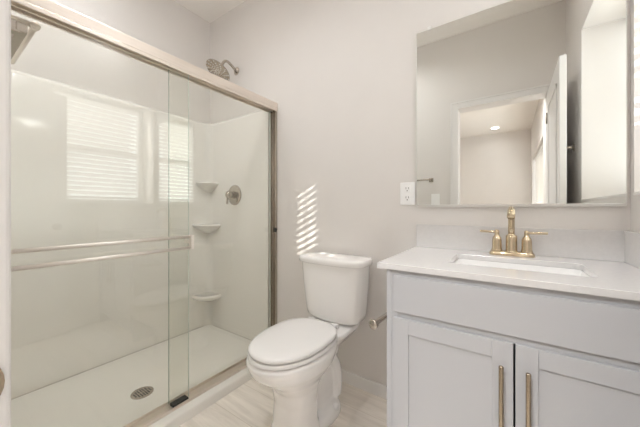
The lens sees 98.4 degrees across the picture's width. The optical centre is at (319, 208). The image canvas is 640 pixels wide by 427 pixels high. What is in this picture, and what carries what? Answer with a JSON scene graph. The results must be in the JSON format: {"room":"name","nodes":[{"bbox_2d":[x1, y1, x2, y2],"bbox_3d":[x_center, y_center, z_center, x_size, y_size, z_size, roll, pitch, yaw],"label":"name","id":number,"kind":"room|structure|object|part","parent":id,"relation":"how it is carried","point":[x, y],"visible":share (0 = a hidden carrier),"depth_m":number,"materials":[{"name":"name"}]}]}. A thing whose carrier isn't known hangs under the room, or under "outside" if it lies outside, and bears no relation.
{"room":"bathroom","nodes":[
{"label":"bathroom","id":0,"kind":"room"},
{"bbox_2d":[11,18,27,58],"bbox_3d":[-0.676,-0.292,0.548,0.467,0.042,0.066,0,0,35],"label":"towel bar","id":1,"kind":"object","parent":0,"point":[19,30],"visible":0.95,"depth_m":0.45,"materials":[{"name":"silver metal"}]},
{"bbox_2d":[11,14,40,63],"bbox_3d":[-1.321,-0.699,1.112,0.463,0.030,0.198,0,0,35],"label":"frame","id":2,"kind":"object","parent":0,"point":[33,26],"visible":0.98,"depth_m":1.08,"materials":[{"name":"silver metal"}]},
{"bbox_3d":[-1.145,-0.701,0.982,0.020,0.020,0.183,0,0,34],"label":"post","id":3,"kind":"part","parent":2,"relation":"part of","materials":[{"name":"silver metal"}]},
{"bbox_3d":[-1.278,-0.699,1.184,0.452,0.020,0.020,0,0,34],"label":"rail","id":4,"kind":"part","parent":2,"relation":"part of","materials":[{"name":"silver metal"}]},
{"bbox_2d":[11,0,209,123],"bbox_3d":[-1.486,-0.307,1.880,0.100,2.760,1.585,0,0,35],"label":"wall","id":5,"kind":"structure","parent":0,"point":[53,54],"depth_m":1.98,"materials":[{"name":"paint"}]},
{"bbox_2d":[174,0,245,22],"bbox_3d":[-1.819,-1.737,-0.449,3.910,0.100,6.000,0,0,35],"label":"ceiling","id":6,"kind":"structure","parent":0,"point":[209,10],"depth_m":2.30,"materials":[{"name":"paint"}]},
{"bbox_2d":[179,378,386,426],"bbox_3d":[-0.231,1.113,1.102,3.050,0.080,1.645,0,0,35],"label":"floor","id":7,"kind":"structure","parent":0,"point":[251,404],"depth_m":1.47,"materials":[{"name":"beige wood"}]},
{"bbox_2d":[11,325,251,426],"bbox_3d":[-1.041,1.046,1.647,0.891,0.054,1.461,0,0,35],"label":"shower pan","id":8,"kind":"object","parent":7,"relation":"on","point":[117,392],"visible":0.82,"depth_m":1.62,"materials":[{"name":"plastic"}]},
{"bbox_2d":[11,69,269,398],"bbox_3d":[-1.094,0.132,1.685,0.756,1.781,1.460,0,0,35],"label":"shower surround","id":9,"kind":"object","parent":8,"relation":"on","point":[87,166],"visible":0.98,"depth_m":1.91,"materials":[{"name":"white plastic"}]},
{"bbox_2d":[191,292,221,301],"bbox_3d":[-0.962,0.770,2.340,0.175,0.085,0.175,0,0,34],"label":"corner shelf","id":10,"kind":"object","parent":9,"relation":"attached to","point":[195,296],"depth_m":2.34,"materials":[{"name":"white plastic"}]},
{"bbox_2d":[192,224,220,232],"bbox_3d":[-0.964,0.168,2.347,0.165,0.080,0.165,0,0,34],"label":"corner shelf","id":11,"kind":"object","parent":9,"relation":"attached to","point":[196,228],"depth_m":2.34,"materials":[{"name":"white plastic"}]},
{"bbox_2d":[196,182,218,191],"bbox_3d":[-0.967,-0.192,2.368,0.135,0.080,0.135,0,0,34],"label":"corner shelf","id":12,"kind":"object","parent":9,"relation":"attached to","point":[200,186],"depth_m":2.37,"materials":[{"name":"white plastic"}]},
{"bbox_2d":[225,185,241,204],"bbox_3d":[-0.720,-0.114,2.231,0.166,0.166,0.078,0,0,35],"label":"shower valve","id":13,"kind":"object","parent":9,"relation":"attached to","point":[234,194],"visible":1,"depth_m":2.23,"materials":[{"name":"silver metal"}]},
{"bbox_3d":[-0.662,0.132,2.257,0.692,1.781,0.029,0,0,34],"label":"panel","id":14,"kind":"part","parent":9,"relation":"part of","materials":[{"name":"white plastic"}]},
{"bbox_2d":[11,0,277,426],"bbox_3d":[-0.731,0.122,1.434,0.121,1.802,1.463,0,0,35],"label":"shower door","id":15,"kind":"structure","parent":8,"relation":"on","point":[49,12],"depth_m":1.34,"materials":[{"name":"silver glass"}]},
{"bbox_3d":[-0.874,0.143,1.150,0.016,0.016,0.706,0,0,34],"label":"rail","id":16,"kind":"part","parent":15,"relation":"part of","materials":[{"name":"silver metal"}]},
{"bbox_3d":[-0.688,0.172,1.451,0.070,0.073,0.016,0,0,34],"label":"post","id":17,"kind":"part","parent":15,"relation":"part of","materials":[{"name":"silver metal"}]},
{"bbox_2d":[246,252,372,426],"bbox_3d":[-0.059,0.673,1.412,0.434,0.799,0.713,0,0,35],"label":"toilet","id":18,"kind":"object","parent":7,"relation":"on","point":[296,358],"visible":1,"depth_m":1.36,"materials":[{"name":"white ceramic"}]},
{"bbox_3d":[-0.127,0.635,1.313,0.342,0.017,0.469,0,0,34],"label":"seat","id":19,"kind":"part","parent":18,"relation":"part of","materials":[{"name":"white plastic"}]},
{"bbox_3d":[-0.126,0.609,1.313,0.339,0.026,0.465,0,0,34],"label":"lid","id":20,"kind":"part","parent":18,"relation":"part of","materials":[{"name":"white plastic"}]},
{"bbox_3d":[-0.060,0.861,1.410,0.360,0.424,0.708,0,0,34],"label":"bowl","id":21,"kind":"part","parent":18,"relation":"part of","materials":[{"name":"white ceramic"}]},
{"bbox_3d":[0.084,0.478,1.619,0.402,0.334,0.197,0,0,34],"label":"tank","id":22,"kind":"part","parent":18,"relation":"part of","materials":[{"name":"white ceramic"}]},
{"bbox_3d":[0.082,0.293,1.616,0.434,0.039,0.218,0,0,34],"label":"tank lid","id":23,"kind":"part","parent":18,"relation":"part of","materials":[{"name":"white ceramic"}]},
{"bbox_2d":[387,269,639,426],"bbox_3d":[0.683,0.645,0.997,0.742,0.855,0.555,0,0,35],"label":"vanity cabinet","id":24,"kind":"object","parent":7,"relation":"on","point":[461,352],"visible":0.91,"depth_m":0.80,"materials":[{"name":"white wood"}]},
{"bbox_2d":[369,312,386,329],"bbox_3d":[0.273,0.458,1.131,0.085,0.053,0.174,0,0,35],"label":"toilet paper holder","id":25,"kind":"object","parent":24,"relation":"attached to","point":[373,323],"visible":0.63,"depth_m":1.08,"materials":[{"name":"silver metal"}]},
{"bbox_3d":[0.254,0.456,1.145,0.021,0.031,0.152,0,0,34],"label":"arm","id":26,"kind":"part","parent":25,"relation":"part of","materials":[{"name":"silver metal"}]},
{"bbox_3d":[0.413,0.672,0.896,0.256,0.475,0.004,0,0,35],"label":"door panel","id":27,"kind":"part","parent":24,"relation":"part of","materials":[{"name":"grey wood"}]},
{"bbox_3d":[0.412,0.672,0.894,0.352,0.571,0.010,0,0,34],"label":"door","id":28,"kind":"part","parent":24,"relation":"part of","materials":[{"name":"grey wood"}]},
{"bbox_3d":[0.520,0.543,0.792,0.012,0.195,0.034,0,0,34],"label":"handle","id":29,"kind":"part","parent":24,"relation":"part of","materials":[{"name":"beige metal"}]},
{"bbox_2d":[377,224,639,300],"bbox_3d":[0.682,0.149,1.023,0.773,0.136,0.539,0,0,35],"label":"countertop","id":30,"kind":"structure","parent":24,"relation":"on","point":[611,258],"depth_m":1.04,"materials":[{"name":"white stone"}]},
{"bbox_2d":[480,206,547,257],"bbox_3d":[0.812,0.092,1.167,0.184,0.209,0.161,0,0,-6],"label":"faucet","id":31,"kind":"object","parent":30,"relation":"on","point":[511,238],"visible":1,"depth_m":1.15,"materials":[{"name":"gold metal"}]},
{"bbox_3d":[0.745,0.099,1.215,0.072,0.012,0.010,0,0,31],"label":"lever","id":32,"kind":"part","parent":31,"relation":"part of","materials":[{"name":"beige metal"}]},
{"bbox_3d":[0.769,0.135,1.200,0.044,0.091,0.044,0,0,34],"label":"handle","id":33,"kind":"part","parent":31,"relation":"part of","materials":[{"name":"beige metal"}]},
{"bbox_3d":[0.784,0.050,1.133,0.028,0.124,0.120,0,0,34],"label":"spout","id":34,"kind":"part","parent":31,"relation":"part of","materials":[{"name":"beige metal"}]},
{"bbox_3d":[0.812,0.143,1.171,0.048,0.076,0.048,0,0,34],"label":"spout","id":35,"kind":"part","parent":31,"relation":"part of","materials":[{"name":"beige metal"}]},
{"bbox_3d":[0.812,0.187,1.171,0.160,0.018,0.056,0,0,34],"label":"plate","id":36,"kind":"part","parent":31,"relation":"part of","materials":[{"name":"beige metal"}]},
{"bbox_3d":[0.855,0.135,1.141,0.044,0.091,0.044,0,0,34],"label":"handle","id":37,"kind":"part","parent":31,"relation":"part of","materials":[{"name":"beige metal"}]},
{"bbox_3d":[0.878,0.099,1.123,0.076,0.012,0.010,0,0,38],"label":"lever","id":38,"kind":"part","parent":31,"relation":"part of","materials":[{"name":"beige metal"}]},
{"bbox_2d":[453,259,589,276],"bbox_3d":[0.703,0.288,1.002,0.428,0.140,0.270,0,0,35],"label":"sink","id":39,"kind":"object","parent":30,"relation":"in","point":[567,271],"visible":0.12,"depth_m":1.08,"materials":[{"name":"ceramic"}]},
{"bbox_3d":[0.547,0.302,0.801,0.681,0.128,0.010,0,0,34],"label":"drawer","id":40,"kind":"part","parent":24,"relation":"part of","materials":[{"name":"grey wood"}]},
{"bbox_3d":[0.571,0.543,0.757,0.012,0.195,0.034,0,0,34],"label":"handle","id":41,"kind":"part","parent":24,"relation":"part of","materials":[{"name":"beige metal"}]},
{"bbox_3d":[0.697,0.672,0.698,0.332,0.571,0.010,0,0,34],"label":"door","id":42,"kind":"part","parent":24,"relation":"part of","materials":[{"name":"grey wood"}]},
{"bbox_3d":[0.699,0.672,0.700,0.235,0.475,0.004,0,0,35],"label":"door panel","id":43,"kind":"part","parent":24,"relation":"part of","materials":[{"name":"grey wood"}]},
{"bbox_2d":[210,0,629,385],"bbox_3d":[0.206,-0.307,1.739,3.050,2.760,0.100,0,0,35],"label":"wall","id":44,"kind":"structure","parent":0,"point":[340,75],"depth_m":1.71,"materials":[{"name":"paint"}]},
{"bbox_2d":[206,59,238,80],"bbox_3d":[-0.780,-1.112,2.202,0.199,0.173,0.254,0,0,35],"label":"shower","id":45,"kind":"object","parent":44,"relation":"attached to","point":[214,67],"visible":0.9,"depth_m":2.16,"materials":[{"name":"silver metal"}]},
{"bbox_3d":[-0.741,-1.161,2.235,0.025,0.076,0.147,0,0,40],"label":"arm","id":46,"kind":"part","parent":45,"relation":"part of","materials":[{"name":"silver metal"}]},
{"bbox_2d":[342,369,386,399],"bbox_3d":[0.133,1.036,1.721,0.959,0.075,0.013,0,0,35],"label":"baseboard","id":47,"kind":"structure","parent":44,"relation":"attached to","point":[370,386],"depth_m":1.62,"materials":[{"name":"white paint"}]},
{"bbox_2d":[400,182,414,204],"bbox_3d":[0.472,-0.083,1.490,0.080,0.121,0.009,0,0,35],"label":"wall outlet","id":48,"kind":"object","parent":44,"relation":"attached to","point":[407,190],"visible":1,"depth_m":1.49,"materials":[{"name":"white plastic"}]},
{"bbox_2d":[404,186,409,191],"bbox_3d":[0.471,-0.107,1.487,0.033,0.034,0.003,0,0,34],"label":"receptacle","id":49,"kind":"object","parent":48,"relation":"attached to","point":[406,188],"depth_m":1.49,"materials":[{"name":"white plastic"}]},
{"bbox_2d":[404,195,409,200],"bbox_3d":[0.471,-0.059,1.487,0.033,0.034,0.003,0,0,34],"label":"receptacle","id":50,"kind":"object","parent":48,"relation":"attached to","point":[406,197],"depth_m":1.49,"materials":[{"name":"white plastic"}]},
{"bbox_2d":[416,224,624,261],"bbox_3d":[0.830,0.139,1.238,0.773,0.116,0.018,0,0,34],"label":"backsplash","id":51,"kind":"structure","parent":44,"relation":"attached to","point":[605,245],"depth_m":1.15,"materials":[{"name":"white stone"}]},
{"bbox_2d":[416,0,626,206],"bbox_3d":[0.826,-0.474,1.244,0.768,0.929,0.014,0,0,35],"label":"mirror","id":52,"kind":"object","parent":44,"relation":"attached to","point":[520,103],"visible":1,"depth_m":1.20,"materials":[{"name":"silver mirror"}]},
{"bbox_2d":[630,0,639,232],"bbox_3d":[0.846,-0.307,0.277,0.340,2.760,1.585,0,0,35],"label":"wall","id":53,"kind":"structure","parent":0,"point":[634,4],"depth_m":0.99,"materials":[{"name":"paint"}]},
{"bbox_3d":[-1.139,-0.307,0.753,3.470,2.760,0.120,0,0,34],"label":"wall","id":54,"kind":"structure","parent":0,"visible":0},
{"bbox_2d":[0,368,4,394],"bbox_3d":[-0.323,0.168,0.252,0.004,0.060,0.046,0,0,35],"label":"strike plate","id":55,"kind":"object","parent":54,"relation":"attached to","point":[2,379],"visible":1,"depth_m":0.27,"materials":[{"name":"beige metal"}]},
{"bbox_2d":[0,0,10,426],"bbox_3d":[-0.076,0.023,0.026,0.795,2.100,0.161,0,0,35],"label":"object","id":56,"kind":"structure","parent":54,"relation":"attached to","point":[5,5],"depth_m":0.27,"materials":[{"name":"white paint"}]}
]}

